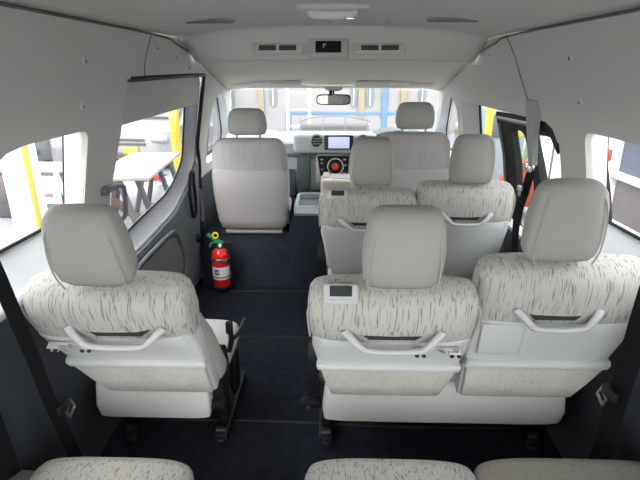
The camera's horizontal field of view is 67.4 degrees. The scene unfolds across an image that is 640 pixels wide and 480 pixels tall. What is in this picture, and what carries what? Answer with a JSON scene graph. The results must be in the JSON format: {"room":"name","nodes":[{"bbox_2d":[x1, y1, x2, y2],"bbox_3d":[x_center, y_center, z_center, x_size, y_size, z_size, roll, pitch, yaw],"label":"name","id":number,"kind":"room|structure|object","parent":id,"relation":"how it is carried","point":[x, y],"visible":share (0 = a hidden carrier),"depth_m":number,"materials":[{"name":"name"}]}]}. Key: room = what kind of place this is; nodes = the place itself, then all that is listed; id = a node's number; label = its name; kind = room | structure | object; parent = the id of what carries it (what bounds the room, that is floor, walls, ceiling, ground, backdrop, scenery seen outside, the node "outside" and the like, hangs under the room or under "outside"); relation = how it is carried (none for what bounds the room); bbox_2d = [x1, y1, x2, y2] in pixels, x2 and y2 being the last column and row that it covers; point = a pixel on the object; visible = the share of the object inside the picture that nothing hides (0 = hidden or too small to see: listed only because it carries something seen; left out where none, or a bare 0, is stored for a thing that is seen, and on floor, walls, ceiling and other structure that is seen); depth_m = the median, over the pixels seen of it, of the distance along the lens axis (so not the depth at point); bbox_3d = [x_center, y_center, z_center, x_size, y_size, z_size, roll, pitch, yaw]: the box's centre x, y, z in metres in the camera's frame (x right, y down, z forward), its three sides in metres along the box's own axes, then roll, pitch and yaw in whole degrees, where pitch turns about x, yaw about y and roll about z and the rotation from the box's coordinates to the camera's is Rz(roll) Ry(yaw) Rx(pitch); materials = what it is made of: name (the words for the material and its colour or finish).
{"room":"vehicle interior","nodes":[
{"label":"vehicle interior","id":0,"kind":"room"},
{"bbox_2d":[0,6,230,309],"bbox_3d":[-0.783,-0.322,1.777,0.219,0.855,5.320,1,20,1],"label":"wall","id":1,"kind":"structure","parent":0,"point":[44,77],"depth_m":1.44,"materials":[{"name":"grey plastic"}]},
{"bbox_2d":[0,413,20,479],"bbox_3d":[-0.844,0.475,1.229,0.024,1.098,0.178,1,20,1],"label":"belt","id":2,"kind":"object","parent":1,"relation":"attached to","point":[9,465],"visible":1,"depth_m":1.30,"materials":[{"name":"black fabric"}]},
{"bbox_2d":[0,295,23,322],"bbox_3d":[-0.890,0.439,0.660,0.028,0.027,2.660,1,20,1],"label":"trim","id":3,"kind":"structure","parent":1,"relation":"attached to","point":[2,314],"depth_m":1.31,"materials":[{"name":"grey"}]},
{"bbox_2d":[0,261,82,456],"bbox_3d":[-0.767,0.348,1.319,0.028,1.210,0.280,-1,20,-3],"label":"belt","id":4,"kind":"object","parent":1,"relation":"hanging from","point":[55,410],"visible":0.94,"depth_m":1.32,"materials":[{"name":"black fabric"}]},
{"bbox_2d":[0,132,87,310],"bbox_3d":[-0.863,-0.098,1.402,0.217,0.484,0.737,1,20,1],"label":"window","id":5,"kind":"structure","parent":1,"relation":"in","point":[25,257],"depth_m":1.56,"materials":[{"name":"clear glass"}]},
{"bbox_2d":[0,305,121,470],"bbox_3d":[-0.907,0.823,0.797,0.040,0.795,2.700,1,20,1],"label":"trim","id":6,"kind":"structure","parent":1,"relation":"attached to","point":[35,441],"depth_m":1.52,"materials":[{"name":"grey plastic"}]},
{"bbox_2d":[0,2,188,51],"bbox_3d":[-0.696,-0.441,0.978,0.015,0.100,3.800,1,20,1],"label":"trim","id":7,"kind":"structure","parent":1,"relation":"attached to","point":[1,3],"depth_m":1.34,"materials":[{"name":"grey plastic"}]},
{"bbox_2d":[101,183,127,220],"bbox_3d":[-0.792,-0.137,1.867,0.058,0.169,0.127,1,20,1],"label":"grab bar","id":8,"kind":"object","parent":1,"relation":"attached to","point":[105,190],"visible":0.94,"depth_m":1.88,"materials":[{"name":"grey"}]},
{"bbox_2d":[144,35,151,75],"bbox_3d":[-0.680,-0.730,1.899,0.021,0.163,0.062,13,23,33],"label":"trim","id":9,"kind":"structure","parent":1,"relation":"attached to","point":[151,35],"depth_m":1.89,"materials":[{"name":"grey plastic"}]},
{"bbox_2d":[110,77,203,287],"bbox_3d":[-0.819,-0.190,2.643,0.223,1.345,1.440,1,20,1],"label":"door","id":10,"kind":"structure","parent":1,"relation":"in","point":[167,237],"depth_m":2.73,"materials":[{"name":"grey plastic"}]},
{"bbox_2d":[127,73,205,246],"bbox_3d":[-0.711,-0.215,2.678,0.156,1.355,1.428,-2,20,-5],"label":"trim","id":11,"kind":"structure","parent":1,"relation":"attached to","point":[170,76],"depth_m":2.84,"materials":[{"name":"black rubber"}]},
{"bbox_2d":[199,168,217,246],"bbox_3d":[-0.817,-0.259,3.945,0.040,0.720,1.280,1,20,1],"label":"trim","id":12,"kind":"structure","parent":1,"relation":"attached to","point":[210,209],"depth_m":3.55,"materials":[{"name":"grey plastic"}]},
{"bbox_2d":[207,94,228,162],"bbox_3d":[-0.780,-0.889,3.660,0.190,0.500,0.872,1,20,1],"label":"window","id":13,"kind":"structure","parent":1,"relation":"in","point":[222,108],"depth_m":3.77,"materials":[{"name":"clear glass"}]},
{"bbox_2d":[230,81,301,86],"bbox_3d":[-0.397,-1.089,3.338,0.533,0.055,0.154,1,20,1],"label":"sun visor","id":14,"kind":"object","parent":1,"relation":"attached to","point":[252,83],"visible":0.77,"depth_m":3.28,"materials":[{"name":"grey plastic"}]},
{"bbox_2d":[316,87,350,104],"bbox_3d":[0.098,-1.038,3.455,0.244,0.123,0.092,1,20,1],"label":"mirror","id":15,"kind":"object","parent":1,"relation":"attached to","point":[322,99],"visible":1,"depth_m":3.42,"materials":[{"name":"grey mirror"}]},
{"bbox_2d":[317,95,349,103],"bbox_3d":[0.096,-1.000,3.423,0.230,0.060,0.007,1,20,1],"label":"mirror glass","id":16,"kind":"object","parent":15,"relation":"attached to","point":[321,99],"depth_m":3.42,"materials":[{"name":"white"}]},
{"bbox_2d":[200,61,468,90],"bbox_3d":[0.087,-1.040,3.039,1.565,0.229,0.945,1,20,1],"label":"trim","id":17,"kind":"structure","parent":1,"relation":"attached to","point":[441,74],"depth_m":2.90,"materials":[{"name":"beige"}]},
{"bbox_2d":[245,85,426,88],"bbox_3d":[0.100,-1.138,3.515,1.648,0.052,0.157,1,20,1],"label":"trim","id":18,"kind":"structure","parent":1,"relation":"attached to","point":[302,86],"depth_m":3.54,"materials":[{"name":"beige plastic"}]},
{"bbox_2d":[0,0,639,62],"bbox_3d":[0.025,-0.427,0.845,1.458,0.174,3.680,1,20,1],"label":"ceiling","id":19,"kind":"structure","parent":0,"point":[425,41],"depth_m":1.76,"materials":[{"name":"grey fabric"}]},
{"bbox_2d":[185,20,234,23],"bbox_3d":[-0.415,-0.814,1.793,0.200,0.010,0.036,1,20,1],"label":"ceiling vent","id":20,"kind":"object","parent":19,"relation":"in","point":[199,21],"visible":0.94,"depth_m":1.78,"materials":[{"name":"grey plastic"}]},
{"bbox_2d":[252,43,303,54],"bbox_3d":[-0.197,-0.891,2.240,0.245,0.050,0.043,1,20,1],"label":"ceiling vent","id":21,"kind":"object","parent":19,"relation":"in","point":[257,48],"visible":1,"depth_m":2.23,"materials":[{"name":"grey plastic"}]},
{"bbox_2d":[308,38,348,59],"bbox_3d":[0.039,-0.888,2.232,0.190,0.092,0.071,1,20,1],"label":"display","id":22,"kind":"object","parent":19,"relation":"attached to","point":[326,48],"visible":1,"depth_m":2.21,"materials":[{"name":"grey plastic"}]},
{"bbox_2d":[295,4,371,19],"bbox_3d":[0.041,-0.713,1.508,0.240,0.040,0.096,1,20,1],"label":"recessed light","id":23,"kind":"object","parent":19,"relation":"in","point":[316,11],"visible":1,"depth_m":1.48,"materials":[{"name":"grey plastic"}]},
{"bbox_2d":[353,43,405,54],"bbox_3d":[0.277,-0.887,2.228,0.245,0.050,0.043,1,20,1],"label":"ceiling vent","id":24,"kind":"object","parent":19,"relation":"in","point":[358,48],"visible":1,"depth_m":2.21,"materials":[{"name":"grey plastic"}]},
{"bbox_2d":[427,19,476,21],"bbox_3d":[0.493,-0.808,1.769,0.200,0.010,0.036,1,20,1],"label":"ceiling vent","id":25,"kind":"object","parent":19,"relation":"in","point":[428,20],"visible":0.94,"depth_m":1.76,"materials":[{"name":"grey plastic"}]},
{"bbox_2d":[99,281,561,479],"bbox_3d":[0.030,0.988,1.519,2.020,0.040,4.000,1,20,1],"label":"floor","id":26,"kind":"structure","parent":0,"point":[277,369],"depth_m":1.98,"materials":[{"name":"carpet"}]},
{"bbox_2d":[9,470,34,479],"bbox_3d":[-0.862,1.049,0.690,0.120,0.400,1.550,1,20,1],"label":"trim","id":27,"kind":"structure","parent":26,"relation":"on","point":[23,474],"depth_m":1.34,"materials":[{"name":"grey plastic"}]},
{"bbox_2d":[29,457,193,479],"bbox_3d":[-0.578,0.876,1.167,0.444,0.407,0.540,1,20,1],"label":"seat","id":28,"kind":"object","parent":26,"relation":"on","point":[67,468],"visible":1,"depth_m":1.30,"materials":[{"name":"fabric"}]},
{"bbox_2d":[21,203,246,443],"bbox_3d":[-0.582,0.297,1.764,0.540,1.097,0.870,1,20,1],"label":"seat","id":29,"kind":"object","parent":26,"relation":"on","point":[147,345],"visible":1,"depth_m":1.39,"materials":[{"name":"fabric"}]},
{"bbox_2d":[199,312,226,378],"bbox_3d":[-0.575,0.350,1.583,0.502,0.305,0.196,1,20,1],"label":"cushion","id":30,"kind":"object","parent":29,"relation":"on","point":[212,360],"depth_m":1.54,"materials":[{"name":"plastic"}]},
{"bbox_2d":[206,232,233,290],"bbox_3d":[-0.656,0.134,3.192,0.140,0.402,0.126,17,25,39],"label":"fire extinguisher","id":31,"kind":"object","parent":26,"relation":"on","point":[221,265],"visible":1,"depth_m":3.17,"materials":[{"name":"red metal"}]},
{"bbox_2d":[202,192,309,286],"bbox_3d":[0.100,-0.048,3.920,1.800,0.380,1.380,1,20,1],"label":"trim","id":32,"kind":"structure","parent":26,"relation":"on","point":[257,260],"depth_m":3.34,"materials":[{"name":"carpet"}]},
{"bbox_2d":[212,108,294,234],"bbox_3d":[-0.439,-0.502,3.403,0.540,0.879,0.637,1,20,1],"label":"seat","id":33,"kind":"object","parent":32,"relation":"on","point":[251,179],"visible":0.98,"depth_m":3.13,"materials":[{"name":"fabric"}]},
{"bbox_2d":[288,190,325,285],"bbox_3d":[0.123,-0.051,3.642,0.800,0.493,0.860,1,20,1],"label":"trim","id":34,"kind":"structure","parent":32,"relation":"on","point":[304,234],"depth_m":3.27,"materials":[{"name":"plastic"}]},
{"bbox_2d":[294,192,319,215],"bbox_3d":[-0.074,-0.255,3.363,0.190,0.070,0.377,1,20,1],"label":"tray","id":35,"kind":"object","parent":34,"relation":"on","point":[306,204],"visible":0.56,"depth_m":3.34,"materials":[{"name":"grey plastic"}]},
{"bbox_2d":[321,172,357,190],"bbox_3d":[0.148,-0.367,3.720,0.280,0.285,0.260,1,20,1],"label":"console","id":36,"kind":"object","parent":34,"relation":"on","point":[328,180],"visible":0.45,"depth_m":3.58,"materials":[{"name":"beige plastic"}]},
{"bbox_2d":[372,102,449,192],"bbox_3d":[0.612,-0.529,3.427,0.510,0.914,0.637,1,20,1],"label":"seat","id":37,"kind":"object","parent":32,"relation":"on","point":[419,156],"visible":0.45,"depth_m":3.09,"materials":[{"name":"fabric"}]},
{"bbox_2d":[205,290,308,292],"bbox_3d":[0.079,0.353,3.235,1.721,0.012,0.034,1,20,2],"label":"trim","id":38,"kind":"structure","parent":26,"relation":"on","point":[205,290],"depth_m":3.25,"materials":[{"name":"black plastic"}]},
{"bbox_2d":[239,335,311,338],"bbox_3d":[0.063,0.551,2.679,1.721,0.012,0.034,1,20,2],"label":"trim","id":39,"kind":"structure","parent":26,"relation":"on","point":[240,336],"depth_m":2.69,"materials":[{"name":"black plastic"}]},
{"bbox_2d":[129,418,535,428],"bbox_3d":[0.045,0.779,2.039,1.721,0.012,0.034,1,20,2],"label":"trim","id":40,"kind":"structure","parent":26,"relation":"on","point":[131,419],"depth_m":2.03,"materials":[{"name":"black plastic"}]},
{"bbox_2d":[318,134,515,280],"bbox_3d":[0.465,-0.066,2.733,1.004,1.132,0.744,1,20,1],"label":"seat","id":41,"kind":"object","parent":26,"relation":"on","point":[476,209],"visible":0.59,"depth_m":2.35,"materials":[{"name":"fabric"}]},
{"bbox_2d":[301,178,639,449],"bbox_3d":[0.458,0.285,1.729,1.048,1.142,0.861,1,20,1],"label":"seat","id":42,"kind":"object","parent":26,"relation":"on","point":[401,339],"visible":0.98,"depth_m":1.39,"materials":[{"name":"fabric"}]},
{"bbox_2d":[450,373,455,382],"bbox_3d":[0.696,0.353,1.602,0.506,0.340,0.168,1,20,1],"label":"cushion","id":43,"kind":"object","parent":42,"relation":"on","point":[453,380],"depth_m":1.64,"materials":[{"name":"fabric"}]},
{"bbox_2d":[305,458,639,479],"bbox_3d":[0.446,0.874,1.143,0.990,0.427,0.550,1,20,1],"label":"seat","id":44,"kind":"object","parent":26,"relation":"on","point":[350,468],"visible":1,"depth_m":1.28,"materials":[{"name":"fabric"}]},
{"bbox_2d":[437,11,639,178],"bbox_3d":[0.878,-0.269,1.748,0.219,0.935,5.320,1,20,1],"label":"wall","id":45,"kind":"structure","parent":0,"point":[603,71],"depth_m":1.56,"materials":[{"name":"grey plastic"}]},
{"bbox_2d":[355,81,435,86],"bbox_3d":[0.536,-1.081,3.314,0.583,0.055,0.154,1,20,1],"label":"sun visor","id":46,"kind":"object","parent":45,"relation":"attached to","point":[358,83],"visible":0.84,"depth_m":3.26,"materials":[{"name":"grey plastic"}]},
{"bbox_2d":[433,101,439,131],"bbox_3d":[0.962,-1.008,3.863,0.056,0.528,0.739,3,20,8],"label":"trim","id":47,"kind":"structure","parent":45,"relation":"attached to","point":[435,128],"depth_m":3.91,"materials":[{"name":"grey"}]},
{"bbox_2d":[437,95,459,155],"bbox_3d":[0.981,-0.873,3.615,0.190,0.500,0.872,1,20,1],"label":"window","id":48,"kind":"structure","parent":45,"relation":"in","point":[445,108],"depth_m":3.76,"materials":[{"name":"clear glass"}]},
{"bbox_2d":[479,105,481,133],"bbox_3d":[0.927,-0.380,2.460,0.130,0.629,1.255,3,20,7],"label":"trim","id":49,"kind":"structure","parent":45,"relation":"attached to","point":[480,115],"depth_m":2.86,"materials":[{"name":"black rubber"}]},
{"bbox_2d":[462,101,563,235],"bbox_3d":[0.960,-0.368,2.464,0.204,0.640,1.540,1,20,1],"label":"trim","id":50,"kind":"structure","parent":45,"relation":"attached to","point":[470,111],"depth_m":2.95,"materials":[{"name":"grey"}]},
{"bbox_2d":[506,34,527,99],"bbox_3d":[0.806,-0.682,1.952,0.016,0.299,0.234,-5,20,-14],"label":"trim","id":51,"kind":"structure","parent":45,"relation":"attached to","point":[506,34],"depth_m":1.94,"materials":[{"name":"grey plastic"}]},
{"bbox_2d":[523,100,540,172],"bbox_3d":[0.846,-0.406,1.904,0.057,0.282,0.115,1,20,1],"label":"cover","id":52,"kind":"object","parent":45,"relation":"attached to","point":[533,114],"visible":0.98,"depth_m":1.90,"materials":[{"name":"grey plastic"}]},
{"bbox_2d":[511,171,534,252],"bbox_3d":[0.867,0.016,2.124,0.057,0.696,0.163,7,21,20],"label":"belt","id":53,"kind":"object","parent":52,"relation":"hanging from","point":[523,190],"visible":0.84,"depth_m":2.06,"materials":[{"name":"black fabric"}]},
{"bbox_2d":[449,178,639,461],"bbox_3d":[0.967,0.400,1.984,0.040,0.795,5.320,1,20,1],"label":"trim","id":54,"kind":"structure","parent":45,"relation":"attached to","point":[574,435],"depth_m":1.70,"materials":[{"name":"grey plastic"}]},
{"bbox_2d":[539,120,559,153],"bbox_3d":[0.874,-0.412,1.851,0.036,0.115,0.310,1,20,1],"label":"trim","id":55,"kind":"structure","parent":45,"relation":"attached to","point":[544,126],"depth_m":1.79,"materials":[{"name":"black rubber"}]},
{"bbox_2d":[496,111,611,226],"bbox_3d":[1.030,0.104,2.394,0.170,1.438,1.096,1,20,1],"label":"door","id":56,"kind":"structure","parent":45,"relation":"in","point":[509,124],"depth_m":2.54,"materials":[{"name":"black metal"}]},
{"bbox_2d":[481,8,639,51],"bbox_3d":[0.753,-0.428,0.941,0.015,0.100,3.800,1,20,1],"label":"trim","id":57,"kind":"structure","parent":45,"relation":"attached to","point":[635,9],"depth_m":1.45,"materials":[{"name":"grey"}]},
{"bbox_2d":[585,134,639,258],"bbox_3d":[0.935,-0.085,1.366,0.217,0.484,0.757,1,20,1],"label":"window","id":58,"kind":"structure","parent":45,"relation":"in","point":[618,240],"depth_m":1.61,"materials":[{"name":"clear glass"}]},
{"bbox_2d":[589,285,639,459],"bbox_3d":[0.829,0.327,1.304,0.053,1.167,0.164,3,20,9],"label":"belt","id":59,"kind":"object","parent":45,"relation":"hanging from","point":[616,395],"visible":0.98,"depth_m":1.35,"materials":[{"name":"black fabric"}]},
{"bbox_3d":[0.118,-0.508,4.467,1.860,0.900,0.060,1,20,1],"label":"wall","id":60,"kind":"structure","parent":0,"visible":0},
{"bbox_2d":[226,127,417,194],"bbox_3d":[0.110,-0.686,4.050,1.720,0.555,0.546,1,20,1],"label":"dashboard","id":61,"kind":"object","parent":60,"relation":"attached to","point":[310,154],"visible":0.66,"depth_m":3.82,"materials":[{"name":"grey plastic"}]},
{"bbox_2d":[310,134,323,147],"bbox_3d":[-0.025,-0.775,3.761,0.112,0.112,0.014,1,20,1],"label":"round vent","id":62,"kind":"object","parent":61,"relation":"attached to","point":[316,140],"depth_m":3.76,"materials":[{"name":"black plastic"}]},
{"bbox_2d":[293,133,375,152],"bbox_3d":[0.119,-0.765,3.802,0.660,0.155,0.070,1,20,1],"label":"panel","id":63,"kind":"object","parent":61,"relation":"attached to","point":[302,142],"depth_m":3.76,"materials":[{"name":"grey plastic"}]},
{"bbox_2d":[371,127,417,135],"bbox_3d":[0.606,-0.838,3.858,0.400,0.140,0.180,1,20,1],"label":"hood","id":64,"kind":"object","parent":61,"relation":"attached to","point":[377,132],"depth_m":3.79,"materials":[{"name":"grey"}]},
{"label":"outside","id":65,"kind":"structure","parent":0,"visible":0},
{"bbox_2d":[0,133,543,248],"bbox_3d":[0.271,-1.384,10.118,60.000,0.100,60.000,1,20,1],"label":"ground","id":66,"kind":"structure","parent":65,"point":[7,230],"depth_m":8.16,"materials":[{"name":"concrete"}]},
{"bbox_2d":[0,143,47,239],"bbox_3d":[-3.165,-1.087,4.960,0.420,2.800,0.420,1,20,1],"label":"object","id":67,"kind":"object","parent":66,"relation":"on","point":[20,169],"visible":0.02,"depth_m":5.06,"materials":[{"name":"white paint"}]},
{"bbox_2d":[35,139,52,161],"bbox_3d":[-7.288,-2.534,11.186,1.676,1.350,4.030,-10,22,-27],"label":"car","id":68,"kind":"object","parent":66,"relation":"on","point":[43,148],"visible":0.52,"depth_m":10.06,"materials":[{"name":"grey paint"}]},
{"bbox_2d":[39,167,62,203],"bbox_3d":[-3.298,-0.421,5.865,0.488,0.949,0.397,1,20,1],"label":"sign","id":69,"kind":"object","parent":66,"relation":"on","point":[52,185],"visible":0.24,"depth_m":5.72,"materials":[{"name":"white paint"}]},
{"bbox_2d":[0,162,114,217],"bbox_3d":[-3.913,-0.739,7.119,1.560,0.696,0.868,1,20,1],"label":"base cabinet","id":70,"kind":"object","parent":66,"relation":"on","point":[5,212],"visible":0.02,"depth_m":6.89,"materials":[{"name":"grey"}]},
{"bbox_2d":[0,162,62,173],"bbox_3d":[-3.912,-1.068,7.059,1.560,0.036,0.760,1,20,1],"label":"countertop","id":71,"kind":"structure","parent":70,"relation":"on","point":[58,165],"depth_m":7.03,"materials":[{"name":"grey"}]},
{"bbox_2d":[111,152,180,223],"bbox_3d":[-2.465,-0.625,6.643,0.837,0.874,1.922,-1,20,-2],"label":"work table","id":72,"kind":"object","parent":66,"relation":"on","point":[139,167],"visible":0.59,"depth_m":6.29,"materials":[{"name":"white wood"}]},
{"bbox_2d":[141,173,172,202],"bbox_3d":[-2.643,-0.860,7.840,0.500,0.440,0.360,1,20,1],"label":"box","id":73,"kind":"object","parent":66,"relation":"on","point":[158,191],"visible":0.46,"depth_m":7.69,"materials":[{"name":"white paint"}]},
{"bbox_2d":[116,92,220,160],"bbox_3d":[-3.623,-2.930,11.894,1.776,1.620,4.330,3,20,8],"label":"car","id":74,"kind":"object","parent":66,"relation":"on","point":[151,134],"visible":0.32,"depth_m":10.06,"materials":[{"name":"grey paint"}]},
{"bbox_2d":[117,138,145,156],"bbox_3d":[-3.941,-1.916,10.014,1.000,0.392,0.050,3,20,8],"label":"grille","id":75,"kind":"object","parent":74,"relation":"attached to","point":[127,146],"depth_m":9.98,"materials":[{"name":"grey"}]},
{"bbox_2d":[168,109,181,171],"bbox_3d":[-2.493,-2.184,8.161,0.170,2.720,0.170,1,20,1],"label":"pole","id":76,"kind":"object","parent":66,"relation":"on","point":[174,122],"visible":0.23,"depth_m":8.23,"materials":[{"name":"yellow metal"}]},
{"bbox_2d":[286,88,310,130],"bbox_3d":[-0.530,-3.402,11.759,0.610,2.600,0.060,1,20,1],"label":"ladder","id":77,"kind":"object","parent":66,"relation":"on","point":[287,89],"visible":0.37,"depth_m":11.79,"materials":[{"name":"white metal"}]},
{"bbox_2d":[199,77,458,133],"bbox_3d":[0.459,-6.590,15.645,16.000,6.000,1.090,1,20,1],"label":"building","id":78,"kind":"structure","parent":66,"relation":"on","point":[272,101],"depth_m":15.90,"materials":[{"name":"grey"}]},
{"bbox_2d":[298,115,370,131],"bbox_3d":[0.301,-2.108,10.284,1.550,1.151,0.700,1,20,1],"label":"truck","id":79,"kind":"object","parent":66,"relation":"on","point":[326,127],"visible":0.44,"depth_m":10.04,"materials":[{"name":"white paint"}]},
{"bbox_2d":[285,88,395,130],"bbox_3d":[0.707,-3.490,12.754,3.300,2.100,0.140,1,20,1],"label":"frame","id":80,"kind":"object","parent":66,"relation":"on","point":[384,112],"visible":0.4,"depth_m":12.74,"materials":[{"name":"blue metal"}]},
{"bbox_2d":[484,107,494,135],"bbox_3d":[2.627,-2.014,7.384,0.110,2.920,0.110,1,20,1],"label":"pole","id":81,"kind":"object","parent":66,"relation":"on","point":[490,112],"visible":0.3,"depth_m":7.41,"materials":[{"name":"yellow metal"}]},
{"bbox_2d":[481,106,524,179],"bbox_3d":[3.239,-1.692,8.745,0.750,1.400,0.520,1,20,1],"label":"cabinet","id":82,"kind":"object","parent":66,"relation":"on","point":[498,170],"visible":0.05,"depth_m":8.48,"materials":[{"name":"grey"}]},
{"bbox_2d":[499,130,542,206],"bbox_3d":[2.995,-0.996,6.869,0.650,1.348,0.573,1,20,1],"label":"machine","id":83,"kind":"object","parent":66,"relation":"on","point":[520,134],"visible":0.04,"depth_m":6.74,"materials":[{"name":"orange paint"}]},
{"bbox_2d":[542,136,560,178],"bbox_3d":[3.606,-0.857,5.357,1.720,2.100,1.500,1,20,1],"label":"van","id":84,"kind":"object","parent":66,"relation":"on","point":[551,158],"visible":0.02,"depth_m":5.76,"materials":[{"name":"white paint"}]},
{"bbox_2d":[608,138,639,235],"bbox_3d":[3.266,0.288,2.441,1.930,1.900,3.740,1,20,1],"label":"flatbed truck","id":85,"kind":"object","parent":66,"relation":"on","point":[624,157],"visible":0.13,"depth_m":3.81,"materials":[{"name":"grey"}]},
{"bbox_2d":[608,149,612,160],"bbox_3d":[2.363,-0.706,3.950,0.030,0.090,0.100,1,20,1],"label":"marker lamp","id":86,"kind":"object","parent":85,"relation":"attached to","point":[610,158],"depth_m":3.90,"materials":[{"name":"red plastic"}]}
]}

